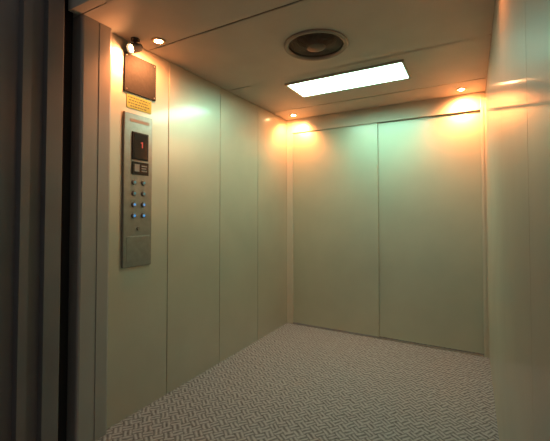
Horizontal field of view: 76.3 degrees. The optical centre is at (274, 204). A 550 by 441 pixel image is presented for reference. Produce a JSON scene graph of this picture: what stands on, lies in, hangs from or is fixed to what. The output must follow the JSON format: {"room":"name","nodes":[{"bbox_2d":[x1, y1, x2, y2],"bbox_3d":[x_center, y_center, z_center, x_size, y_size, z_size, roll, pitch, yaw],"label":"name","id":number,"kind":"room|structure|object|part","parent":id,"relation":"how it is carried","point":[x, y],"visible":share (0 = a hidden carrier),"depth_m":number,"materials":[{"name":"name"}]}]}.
{"room":"elevator interior","nodes":[
{"label":"elevator interior","id":0,"kind":"room"},
{"bbox_2d":[107,33,286,428],"bbox_3d":[-0.427,0.155,2.879,0.060,2.200,2.163,-1,-2,29],"label":"wall","id":1,"kind":"structure","parent":0,"point":[214,284],"depth_m":2.53,"materials":[{"name":"metal"}]},
{"bbox_2d":[66,14,111,440],"bbox_3d":[-0.982,0.129,1.856,0.097,2.200,0.175,-1,-2,29],"label":"trim","id":2,"kind":"structure","parent":1,"relation":"attached to","point":[91,43],"depth_m":1.81,"materials":[{"name":"paint"}]},
{"bbox_2d":[121,111,151,267],"bbox_3d":[-0.820,-0.085,2.100,0.026,0.910,0.205,-1,-2,29],"label":"control panel","id":3,"kind":"object","parent":1,"relation":"attached to","point":[137,129],"visible":1,"depth_m":2.09,"materials":[{"name":"metal"}]},
{"bbox_3d":[-0.811,-0.215,2.110,0.007,0.076,0.118,-1,-2,29],"label":"notice plate","id":4,"kind":"part","parent":3,"relation":"part of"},
{"bbox_2d":[126,93,150,113],"bbox_3d":[-0.825,-0.610,2.128,0.004,0.080,0.180,-1,-2,29],"label":"label","id":5,"kind":"object","parent":1,"relation":"attached to","point":[134,102],"visible":1,"depth_m":2.12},
{"bbox_2d":[124,51,155,100],"bbox_3d":[-0.819,-0.774,2.135,0.012,0.230,0.231,-1,-2,29],"label":"wall plate","id":6,"kind":"object","parent":1,"relation":"attached to","point":[139,74],"visible":1,"depth_m":2.12,"materials":[{"name":"metal"}]},
{"bbox_2d":[68,0,494,119],"bbox_3d":[0.382,-1.058,2.386,1.984,0.200,2.483,-1,-2,29],"label":"ceiling","id":7,"kind":"structure","parent":0,"point":[237,46],"depth_m":2.05,"materials":[{"name":"paint"}]},
{"bbox_2d":[126,37,142,53],"bbox_3d":[-0.819,-0.919,2.045,0.058,0.096,0.095,-1,-2,29],"label":"spotlight","id":8,"kind":"object","parent":7,"relation":"attached to","point":[135,47],"visible":1,"depth_m":2.03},
{"bbox_2d":[151,37,165,44],"bbox_3d":[-0.687,-0.960,2.066,0.084,0.012,0.084,-1,-2,29],"label":"recessed light","id":9,"kind":"object","parent":7,"relation":"in","point":[160,41],"visible":1,"depth_m":2.06,"materials":[{"name":"white glass"}]},
{"bbox_2d":[284,29,347,60],"bbox_3d":[0.247,-1.003,2.126,0.388,0.124,0.388,-1,-2,29],"label":"ceiling vent","id":10,"kind":"object","parent":7,"relation":"attached to","point":[312,44],"visible":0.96,"depth_m":2.13,"materials":[{"name":"black metal"}]},
{"bbox_2d":[289,33,342,55],"bbox_3d":[0.247,-0.962,2.125,0.321,0.027,0.321,-1,-2,29],"label":"grille","id":11,"kind":"object","parent":10,"relation":"attached to","point":[316,48],"depth_m":2.12,"materials":[{"name":"black metal"}]},
{"bbox_2d":[285,59,410,97],"bbox_3d":[0.547,-0.948,2.682,0.891,0.024,0.341,-1,-2,29],"label":"recessed light","id":12,"kind":"object","parent":7,"relation":"in","point":[393,71],"visible":0.92,"depth_m":2.64,"materials":[{"name":"white plastic"}]},
{"bbox_2d":[456,87,466,90],"bbox_3d":[1.527,-0.939,2.870,0.084,0.012,0.084,-1,-2,29],"label":"recessed light","id":13,"kind":"object","parent":7,"relation":"in","point":[462,88],"visible":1,"depth_m":2.86,"materials":[{"name":"white glass"}]},
{"bbox_2d":[96,322,498,440],"bbox_3d":[0.394,1.267,2.347,1.984,0.050,2.433,-1,-2,29],"label":"floor","id":14,"kind":"structure","parent":0,"point":[295,382],"depth_m":2.25,"materials":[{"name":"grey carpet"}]},
{"bbox_2d":[287,91,488,357],"bbox_3d":[0.944,0.168,3.353,1.984,2.200,0.010,-1,-2,29],"label":"wall","id":15,"kind":"structure","parent":0,"point":[472,100],"depth_m":3.33,"materials":[{"name":"metal"}]},
{"bbox_2d":[293,123,378,336],"bbox_3d":[0.579,0.208,3.571,0.939,2.108,0.011,-1,-2,29],"label":"door","id":16,"kind":"structure","parent":15,"relation":"in","point":[336,217],"depth_m":3.54,"materials":[{"name":"paint"}]},
{"bbox_2d":[293,323,483,356],"bbox_3d":[0.966,1.264,3.324,1.755,0.008,0.030,-1,-2,29],"label":"trim","id":17,"kind":"structure","parent":15,"relation":"attached to","point":[412,343],"depth_m":3.23,"materials":[{"name":"metal"}]},
{"bbox_2d":[291,107,486,356],"bbox_3d":[0.958,0.232,3.338,1.799,2.072,0.009,-1,-2,29],"label":"trim","id":18,"kind":"structure","parent":15,"relation":"attached to","point":[481,109],"depth_m":2.98,"materials":[{"name":"paint"}]},
{"bbox_2d":[378,110,483,353],"bbox_3d":[1.372,0.197,3.153,0.910,2.108,0.026,-1,-2,29],"label":"door","id":19,"kind":"structure","parent":15,"relation":"in","point":[430,180],"depth_m":3.12,"materials":[{"name":"paint"}]},
{"bbox_2d":[485,0,549,440],"bbox_3d":[1.072,0.122,1.622,0.060,2.200,2.883,-1,-2,29],"label":"wall","id":20,"kind":"structure","parent":0,"point":[517,90],"depth_m":0.91,"materials":[{"name":"metal"}]},
{"bbox_3d":[-0.586,1.191,-0.562,5.500,0.050,3.500,-1,-2,29],"label":"floor","id":21,"kind":"structure","parent":0,"visible":0},
{"bbox_2d":[58,0,72,440],"bbox_3d":[-1.125,-0.024,1.754,0.080,2.500,0.149,-1,-2,29],"label":"trim","id":22,"kind":"structure","parent":21,"relation":"on","point":[68,19],"depth_m":1.78,"materials":[{"name":"black metal"}]},
{"bbox_3d":[0.058,-0.251,0.720,5.800,2.900,0.100,-1,-2,29],"label":"wall","id":23,"kind":"structure","parent":0,"visible":0},
{"bbox_2d":[0,0,64,440],"bbox_3d":[-1.214,-0.029,1.584,0.230,2.500,0.365,-1,-2,29],"label":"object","id":24,"kind":"structure","parent":23,"relation":"attached to","point":[31,31],"depth_m":1.58,"materials":[{"name":"grey metal"}]}
]}

